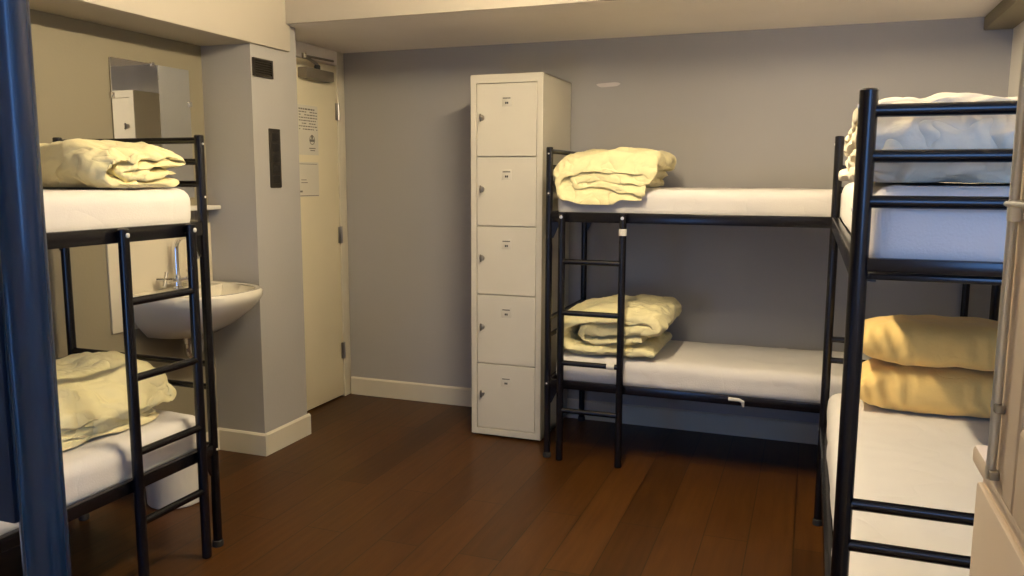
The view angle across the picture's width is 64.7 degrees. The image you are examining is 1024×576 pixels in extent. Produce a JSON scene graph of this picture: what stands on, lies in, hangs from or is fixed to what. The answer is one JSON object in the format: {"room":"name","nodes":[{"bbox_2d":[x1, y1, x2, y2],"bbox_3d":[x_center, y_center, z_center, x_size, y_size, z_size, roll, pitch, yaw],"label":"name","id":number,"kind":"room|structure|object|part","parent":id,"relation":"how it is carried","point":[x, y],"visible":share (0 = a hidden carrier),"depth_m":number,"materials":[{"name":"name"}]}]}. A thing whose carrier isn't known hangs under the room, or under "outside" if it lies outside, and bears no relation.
{"room":"dormitory","nodes":[
{"label":"dormitory","id":0,"kind":"room"},
{"bbox_2d":[0,0,71,575],"bbox_3d":[-0.869,0.198,0.958,0.880,2.000,0.061,3,8,19],"label":"curtain","id":1,"kind":"object","parent":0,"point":[32,481],"visible":1,"depth_m":0.79,"materials":[{"name":"blue fabric"}]},
{"bbox_3d":[-0.869,-0.098,0.916,0.790,0.641,0.016,3,8,20],"label":"headboard","id":2,"kind":"part","parent":1,"relation":"part of","materials":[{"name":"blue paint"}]},
{"bbox_2d":[30,9,217,431],"bbox_3d":[-2.065,-0.200,2.298,0.100,2.420,3.332,3,8,20],"label":"wall","id":3,"kind":"structure","parent":0,"point":[70,55],"depth_m":3.21,"materials":[{"name":"beige paint"}]},
{"bbox_2d":[108,57,194,197],"bbox_3d":[-1.543,-0.674,3.491,0.014,0.588,0.458,3,8,20],"label":"mirror","id":4,"kind":"object","parent":3,"relation":"attached to","point":[149,100],"visible":0.76,"depth_m":3.47,"materials":[{"name":"mirror"}]},
{"bbox_2d":[106,222,212,333],"bbox_3d":[-1.543,-0.061,3.587,0.010,0.430,0.607,3,8,20],"label":"backsplash","id":5,"kind":"structure","parent":3,"relation":"attached to","point":[150,259],"depth_m":3.48,"materials":[{"name":"white tile"}]},
{"bbox_2d":[133,237,262,357],"bbox_3d":[-1.338,0.053,3.555,0.423,0.572,0.530,3,8,20],"label":"washbasin","id":6,"kind":"object","parent":3,"relation":"attached to","point":[169,318],"visible":0.64,"depth_m":3.44,"materials":[{"name":"white ceramic"}]},
{"bbox_2d":[156,237,198,288],"bbox_3d":[-1.440,-0.115,3.560,0.149,0.240,0.212,3,8,20],"label":"tap","id":7,"kind":"object","parent":6,"relation":"on","point":[177,281],"depth_m":3.57,"materials":[{"name":"silver metal"}]},
{"bbox_3d":[-1.335,0.115,3.562,0.415,0.215,0.530,3,8,20],"label":"bowl","id":8,"kind":"part","parent":6,"relation":"part of","materials":[{"name":"white ceramic"}]},
{"bbox_2d":[191,205,220,220],"bbox_3d":[-1.488,-0.322,3.588,0.084,0.078,0.482,3,8,20],"label":"shelf","id":9,"kind":"object","parent":3,"relation":"attached to","point":[209,207],"visible":0.32,"depth_m":3.75,"materials":[{"name":"white plastic"}]},
{"bbox_2d":[206,428,219,449],"bbox_3d":[-2.001,0.943,2.474,0.014,0.108,3.218,3,8,20],"label":"baseboard","id":10,"kind":"structure","parent":3,"relation":"attached to","point":[217,428],"depth_m":3.96,"materials":[{"name":"white wood"}]},
{"bbox_2d":[29,0,289,51],"bbox_3d":[-1.811,-1.169,2.279,0.293,0.493,3.515,3,8,20],"label":"ceiling","id":11,"kind":"structure","parent":0,"point":[196,22],"depth_m":3.34,"materials":[{"name":"paint"}]},
{"bbox_2d":[201,27,306,432],"bbox_3d":[-1.299,-0.423,3.961,0.375,2.420,0.348,3,8,20],"label":"wall column","id":12,"kind":"structure","parent":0,"point":[256,237],"depth_m":3.85,"materials":[{"name":"grey paint"}]},
{"bbox_2d":[218,427,267,455],"bbox_3d":[-1.312,0.748,3.929,0.289,0.108,0.014,3,8,20],"label":"baseboard","id":13,"kind":"structure","parent":12,"relation":"attached to","point":[233,440],"depth_m":3.92,"materials":[{"name":"white wood"}]},
{"bbox_2d":[252,57,273,78],"bbox_3d":[-1.148,-1.013,3.724,0.012,0.083,0.142,3,8,20],"label":"air vent","id":14,"kind":"object","parent":12,"relation":"attached to","point":[263,68],"visible":1,"depth_m":3.72,"materials":[{"name":"black metal"}]},
{"bbox_2d":[268,128,281,187],"bbox_3d":[-1.125,-0.617,3.845,0.012,0.276,0.083,3,8,20],"label":"wall panel","id":15,"kind":"object","parent":12,"relation":"attached to","point":[274,134],"visible":1,"depth_m":3.83,"materials":[{"name":"black plastic"}]},
{"bbox_2d":[265,413,310,454],"bbox_3d":[-1.119,0.731,4.056,0.014,0.108,0.360,3,8,20],"label":"baseboard","id":16,"kind":"structure","parent":12,"relation":"attached to","point":[297,429],"depth_m":4.04,"materials":[{"name":"white wood"}]},
{"bbox_2d":[0,394,823,575],"bbox_3d":[-0.175,1.041,2.424,3.685,0.060,4.565,3,8,20],"label":"floor","id":17,"kind":"structure","parent":0,"point":[378,486],"depth_m":3.27,"materials":[{"name":"laminate"}]},
{"bbox_2d":[0,135,223,575],"bbox_3d":[-1.667,0.306,2.113,0.716,1.470,1.838,3,8,20],"label":"bunk bed","id":18,"kind":"object","parent":17,"relation":"on","point":[206,456],"visible":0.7,"depth_m":2.70,"materials":[{"name":"black metal"}]},
{"bbox_3d":[-1.672,0.170,3.063,0.032,1.458,0.031,3,8,20],"label":"post","id":19,"kind":"part","parent":18,"relation":"part of","materials":[{"name":"black metal"}]},
{"bbox_2d":[0,409,196,535],"bbox_3d":[-1.678,0.604,2.162,0.626,0.143,1.770,3,8,20],"label":"mattress","id":20,"kind":"object","parent":18,"relation":"on","point":[103,462],"visible":0.35,"depth_m":2.51,"materials":[{"name":"white fabric"}]},
{"bbox_2d":[56,351,176,450],"bbox_3d":[-1.553,0.367,2.589,0.544,0.208,0.792,3,8,20],"label":"duvet","id":21,"kind":"object","parent":20,"relation":"on","point":[92,387],"visible":0.48,"depth_m":2.64,"materials":[{"name":"yellow fabric"}]},
{"bbox_3d":[-1.390,0.687,2.061,0.043,0.040,1.772,3,8,20],"label":"rail","id":22,"kind":"part","parent":18,"relation":"part of","materials":[{"name":"black metal"}]},
{"bbox_2d":[43,187,190,231],"bbox_3d":[-1.677,-0.176,2.059,0.623,0.147,1.766,3,8,20],"label":"mattress","id":23,"kind":"object","parent":18,"relation":"on","point":[66,208],"visible":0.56,"depth_m":2.46,"materials":[{"name":"white fabric"}]},
{"bbox_2d":[40,138,185,187],"bbox_3d":[-1.429,-0.412,2.670,0.595,0.154,0.380,3,8,20],"label":"duvet","id":24,"kind":"object","parent":23,"relation":"on","point":[78,162],"visible":0.73,"depth_m":2.50,"materials":[{"name":"yellow fabric"}]},
{"bbox_3d":[-1.387,-0.093,1.955,0.043,0.046,1.772,3,8,20],"label":"rail","id":25,"kind":"part","parent":18,"relation":"part of","materials":[{"name":"black metal"}]},
{"bbox_3d":[-1.071,0.367,2.767,0.033,1.172,0.032,3,8,20],"label":"ladder rail","id":26,"kind":"part","parent":18,"relation":"part of","materials":[{"name":"black metal"}]},
{"bbox_3d":[-1.067,0.203,2.842,0.032,1.458,0.031,3,8,20],"label":"post","id":27,"kind":"part","parent":18,"relation":"part of","materials":[{"name":"black metal"}]},
{"bbox_2d":[146,463,198,508],"bbox_3d":[-1.393,0.739,3.340,0.254,0.281,0.254,3,8,20],"label":"waste bin","id":28,"kind":"object","parent":17,"relation":"on","point":[165,491],"visible":0.18,"depth_m":3.25,"materials":[{"name":"white plastic"}]},
{"bbox_2d":[471,72,570,439],"bbox_3d":[0.048,-0.166,4.247,0.377,1.818,0.498,3,8,20],"label":"locker","id":29,"kind":"object","parent":17,"relation":"on","point":[515,117],"visible":1,"depth_m":4.04,"materials":[{"name":"beige metal"}]},
{"bbox_3d":[-0.029,0.125,4.071,0.052,0.052,0.001,3,8,20],"label":"label plate","id":30,"kind":"part","parent":29,"relation":"part of","materials":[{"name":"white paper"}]},
{"bbox_3d":[-0.030,0.478,4.119,0.052,0.052,0.001,3,8,20],"label":"label plate","id":31,"kind":"part","parent":29,"relation":"part of","materials":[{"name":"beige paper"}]},
{"bbox_3d":[-0.027,-0.135,4.046,0.312,0.342,0.018,3,8,20],"label":"door","id":32,"kind":"part","parent":29,"relation":"part of","materials":[{"name":"beige metal"}]},
{"bbox_3d":[-0.028,-0.218,4.025,0.052,0.052,0.001,3,8,20],"label":"label plate","id":33,"kind":"part","parent":29,"relation":"part of","materials":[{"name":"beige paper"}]},
{"bbox_3d":[-0.028,0.214,4.093,0.312,0.353,0.018,3,8,20],"label":"door","id":34,"kind":"part","parent":29,"relation":"part of","materials":[{"name":"beige metal"}]},
{"bbox_3d":[-0.029,0.560,4.140,0.312,0.337,0.018,3,8,20],"label":"door","id":35,"kind":"part","parent":29,"relation":"part of","materials":[{"name":"beige metal"}]},
{"bbox_3d":[-0.024,-0.822,3.952,0.312,0.351,0.018,3,8,20],"label":"door","id":36,"kind":"part","parent":29,"relation":"part of","materials":[{"name":"beige metal"}]},
{"bbox_3d":[-0.025,-0.910,3.931,0.052,0.052,0.001,3,8,20],"label":"label plate","id":37,"kind":"part","parent":29,"relation":"part of","materials":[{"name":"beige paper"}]},
{"bbox_3d":[-0.025,-0.476,3.999,0.312,0.339,0.018,3,8,20],"label":"door","id":38,"kind":"part","parent":29,"relation":"part of","materials":[{"name":"beige metal"}]},
{"bbox_3d":[-0.027,-0.558,3.978,0.052,0.052,0.001,3,8,20],"label":"label plate","id":39,"kind":"part","parent":29,"relation":"part of","materials":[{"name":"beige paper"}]},
{"bbox_2d":[543,147,1000,467],"bbox_3d":[1.131,0.092,3.760,1.867,1.470,0.698,3,8,20],"label":"bunk bed","id":40,"kind":"object","parent":17,"relation":"on","point":[554,384],"visible":0.44,"depth_m":3.69,"materials":[{"name":"black metal"}]},
{"bbox_3d":[0.171,0.078,3.795,0.032,1.458,0.031,3,8,20],"label":"post","id":41,"kind":"part","parent":40,"relation":"part of","materials":[{"name":"black metal"}]},
{"bbox_3d":[0.278,0.411,4.138,0.022,0.040,0.603,3,8,20],"label":"rail","id":42,"kind":"part","parent":40,"relation":"part of","materials":[{"name":"black metal"}]},
{"bbox_3d":[0.388,-0.001,4.378,0.032,1.458,0.031,3,8,20],"label":"post","id":43,"kind":"part","parent":40,"relation":"part of","materials":[{"name":"black metal"}]},
{"bbox_2d":[606,363,613,369],"bbox_3d":[0.451,0.361,3.697,0.038,0.029,0.029,3,8,20],"label":"tape","id":44,"kind":"object","parent":40,"relation":"on","point":[608,366],"visible":1,"depth_m":3.69,"materials":[{"name":"white plastic"}]},
{"bbox_3d":[0.492,0.251,3.667,0.033,1.172,0.032,3,8,20],"label":"ladder rail","id":45,"kind":"part","parent":40,"relation":"part of","materials":[{"name":"black metal"}]},
{"bbox_2d":[619,229,626,235],"bbox_3d":[0.493,-0.247,3.599,0.037,0.032,0.037,3,8,20],"label":"tape","id":46,"kind":"object","parent":40,"relation":"attached to","point":[622,232],"visible":1,"depth_m":3.58,"materials":[{"name":"white plastic"}]},
{"bbox_3d":[1.030,0.495,3.543,1.802,0.040,0.043,3,8,20],"label":"rail","id":47,"kind":"part","parent":40,"relation":"part of","materials":[{"name":"black metal"}]},
{"bbox_3d":[1.033,-0.286,3.437,1.802,0.046,0.043,3,8,20],"label":"rail","id":48,"kind":"part","parent":40,"relation":"part of","materials":[{"name":"black metal"}]},
{"bbox_2d":[558,187,841,216],"bbox_3d":[1.138,-0.388,3.710,1.786,0.141,0.613,3,8,20],"label":"mattress","id":49,"kind":"object","parent":40,"relation":"on","point":[661,200],"visible":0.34,"depth_m":3.48,"materials":[{"name":"white fabric"}]},
{"bbox_2d":[553,147,675,204],"bbox_3d":[0.514,-0.540,3.874,0.500,0.264,0.609,3,8,20],"label":"duvet","id":50,"kind":"object","parent":49,"relation":"on","point":[592,176],"visible":1,"depth_m":3.62,"materials":[{"name":"yellow fabric"}]},
{"bbox_2d":[556,340,870,402],"bbox_3d":[1.134,0.388,3.818,1.788,0.145,0.611,3,8,20],"label":"mattress","id":51,"kind":"object","parent":40,"relation":"on","point":[727,369],"visible":0.44,"depth_m":3.66,"materials":[{"name":"white fabric"}]},
{"bbox_2d":[564,294,681,357],"bbox_3d":[0.536,0.163,3.978,0.547,0.253,0.566,3,8,20],"label":"duvet","id":52,"kind":"object","parent":51,"relation":"on","point":[647,319],"visible":0.9,"depth_m":3.77,"materials":[{"name":"yellow fabric"}]},
{"bbox_2d":[728,397,743,406],"bbox_3d":[0.980,0.498,3.529,0.070,0.037,0.016,4,8,24],"label":"hook","id":53,"kind":"object","parent":40,"relation":"attached to","point":[729,398],"visible":1,"depth_m":3.52,"materials":[{"name":"white plastic"}]},
{"bbox_3d":[2.102,0.091,3.752,0.032,1.458,0.031,3,8,20],"label":"post","id":54,"kind":"part","parent":40,"relation":"part of","materials":[{"name":"black metal"}]},
{"bbox_3d":[1.884,0.169,3.169,0.032,1.458,0.031,3,8,20],"label":"post","id":55,"kind":"part","parent":40,"relation":"part of","materials":[{"name":"black metal"}]},
{"bbox_2d":[812,88,1016,575],"bbox_3d":[1.204,0.302,2.160,0.681,1.485,1.695,3,8,20],"label":"bunk bed","id":56,"kind":"object","parent":17,"relation":"on","point":[853,246],"visible":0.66,"depth_m":1.44,"materials":[{"name":"black metal"}]},
{"bbox_3d":[0.912,0.646,2.315,0.043,0.040,1.630,3,8,20],"label":"rail","id":57,"kind":"part","parent":56,"relation":"part of","materials":[{"name":"black metal"}]},
{"bbox_3d":[1.190,0.177,3.038,0.032,1.473,0.031,3,8,20],"label":"post","id":58,"kind":"part","parent":56,"relation":"part of","materials":[{"name":"black metal"}]},
{"bbox_3d":[0.915,-0.135,2.209,0.043,0.046,1.630,3,8,20],"label":"rail","id":59,"kind":"part","parent":56,"relation":"part of","materials":[{"name":"black metal"}]},
{"bbox_3d":[0.617,0.384,1.500,0.032,1.473,0.031,3,8,20],"label":"post","id":60,"kind":"part","parent":56,"relation":"part of","materials":[{"name":"black metal"}]},
{"bbox_2d":[826,393,989,575],"bbox_3d":[1.202,0.578,2.198,0.634,0.176,1.616,3,8,20],"label":"mattress","id":61,"kind":"object","parent":56,"relation":"on","point":[903,457],"visible":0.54,"depth_m":2.16,"materials":[{"name":"white fabric"}]},
{"bbox_2d":[860,358,993,417],"bbox_3d":[1.457,0.334,2.775,0.535,0.161,0.302,3,8,20],"label":"pillow","id":62,"kind":"object","parent":61,"relation":"on","point":[948,391],"visible":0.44,"depth_m":2.68,"materials":[{"name":"yellow fabric"}]},
{"bbox_2d":[863,314,997,370],"bbox_3d":[1.456,0.177,2.749,0.535,0.151,0.305,3,8,20],"label":"pillow","id":63,"kind":"object","parent":62,"relation":"on","point":[935,341],"visible":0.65,"depth_m":2.65,"materials":[{"name":"yellow fabric"}]},
{"bbox_2d":[841,182,1009,261],"bbox_3d":[1.205,-0.193,2.089,0.626,0.162,1.624,3,8,20],"label":"mattress","id":64,"kind":"object","parent":56,"relation":"on","point":[934,234],"visible":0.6,"depth_m":1.41,"materials":[{"name":"white fabric"}]},
{"bbox_2d":[838,92,1017,182],"bbox_3d":[1.037,-0.310,1.704,0.627,0.174,0.795,3,8,20],"label":"duvet","id":65,"kind":"object","parent":64,"relation":"on","point":[964,131],"visible":0.5,"depth_m":1.42,"materials":[{"name":"beige fabric"}]},
{"bbox_3d":[0.919,-0.027,1.332,0.617,0.024,0.022,3,8,20],"label":"rail","id":66,"kind":"part","parent":56,"relation":"part of","materials":[{"name":"black metal"}]},
{"bbox_2d":[969,445,1023,575],"bbox_3d":[0.561,0.709,0.763,0.300,1.051,0.270,3,8,20],"label":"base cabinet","id":67,"kind":"object","parent":17,"relation":"on","point":[997,549],"visible":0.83,"depth_m":0.77,"materials":[{"name":"white paint"}]},
{"bbox_2d":[287,0,1001,52],"bbox_3d":[0.438,-1.423,3.742,3.485,0.368,0.873,3,8,20],"label":"ceiling","id":68,"kind":"structure","parent":0,"point":[614,18],"depth_m":3.74,"materials":[{"name":"paint"}]},
{"bbox_2d":[285,0,611,23],"bbox_3d":[0.285,-1.367,3.330,3.485,0.368,0.012,3,8,20],"label":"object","id":69,"kind":"structure","parent":68,"relation":"attached to","point":[296,11],"depth_m":3.66,"materials":[{"name":"paint"}]},
{"bbox_2d":[343,17,1012,422],"bbox_3d":[0.650,-0.464,4.315,3.585,2.420,0.100,3,8,20],"label":"wall","id":70,"kind":"structure","parent":0,"point":[763,108],"depth_m":4.19,"materials":[{"name":"grey paint"}]},
{"bbox_2d":[295,41,350,395],"bbox_3d":[-1.162,-0.315,4.534,0.070,2.052,0.783,3,8,20],"label":"door frame","id":71,"kind":"structure","parent":70,"relation":"attached to","point":[340,62],"depth_m":4.81,"materials":[{"name":"beige wood"}]},
{"bbox_2d":[351,376,818,444],"bbox_3d":[0.610,0.687,4.424,3.420,0.108,0.014,3,8,20],"label":"baseboard","id":72,"kind":"structure","parent":70,"relation":"attached to","point":[689,420],"depth_m":4.36,"materials":[{"name":"white wood"}]},
{"bbox_2d":[596,82,619,86],"bbox_3d":[0.504,-1.064,4.233,0.128,0.023,0.003,3,8,20],"label":"tape","id":73,"kind":"object","parent":70,"relation":"attached to","point":[611,84],"depth_m":4.23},
{"bbox_2d":[998,21,1023,319],"bbox_3d":[1.494,-0.092,1.596,0.100,2.420,4.465,3,8,20],"label":"wall","id":74,"kind":"structure","parent":0,"point":[1017,39],"depth_m":3.51,"materials":[{"name":"white paint"}]},
{"bbox_2d":[984,0,1023,29],"bbox_3d":[2.026,-1.129,3.216,0.117,0.060,0.825,3,8,20],"label":"trim","id":75,"kind":"structure","parent":74,"relation":"attached to","point":[1007,14],"depth_m":3.35,"materials":[{"name":"beige paint"}]},
{"bbox_3d":[-1.214,-0.507,4.582,0.140,2.420,0.885,3,8,20],"label":"doorway","id":76,"kind":"structure","parent":0,"visible":0},
{"bbox_2d":[296,52,345,410],"bbox_3d":[-1.124,-0.285,4.494,0.202,1.980,0.705,3,8,20],"label":"door","id":77,"kind":"structure","parent":76,"relation":"attached to","point":[321,230],"depth_m":4.65,"materials":[{"name":"beige paint"}]},
{"bbox_2d":[297,104,318,154],"bbox_3d":[-1.132,-0.870,4.451,0.002,0.270,0.220,3,8,20],"label":"notice","id":78,"kind":"object","parent":77,"relation":"attached to","point":[307,115],"visible":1,"depth_m":4.46,"materials":[{"name":"white paper"}]},
{"bbox_2d":[299,162,318,196],"bbox_3d":[-1.133,-0.602,4.487,0.002,0.190,0.212,3,8,20],"label":"notice","id":79,"kind":"object","parent":77,"relation":"attached to","point":[309,171],"visible":0.76,"depth_m":4.50,"materials":[{"name":"white paper"}]},
{"bbox_3d":[-1.067,-1.245,4.405,0.048,0.052,0.420,1,8,8],"label":"closer arm","id":80,"kind":"part","parent":77,"relation":"part of","materials":[{"name":"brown metal"}]},
{"bbox_3d":[-0.943,0.092,0.181,3.685,2.420,0.100,3,8,20],"label":"wall","id":81,"kind":"structure","parent":0,"visible":0},
{"bbox_3d":[0.379,-0.198,-0.362,0.610,0.950,0.080,3,8,20],"label":"window","id":82,"kind":"structure","parent":81,"relation":"in","visible":0},
{"bbox_2d":[985,29,1023,534],"bbox_3d":[0.224,-0.235,0.173,0.047,0.842,0.705,3,8,20],"label":"casement","id":83,"kind":"object","parent":82,"relation":"attached to","point":[1004,466],"visible":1,"depth_m":0.52,"materials":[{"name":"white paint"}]},
{"bbox_3d":[0.229,-0.235,0.171,0.036,0.842,0.705,3,8,20],"label":"sash","id":84,"kind":"part","parent":83,"relation":"part of","materials":[{"name":"white paint"}]},
{"bbox_3d":[0.307,-0.044,0.479,0.011,0.014,0.114,3,8,20],"label":"lever handle","id":85,"kind":"part","parent":83,"relation":"part of","materials":[{"name":"metal"}]}
]}

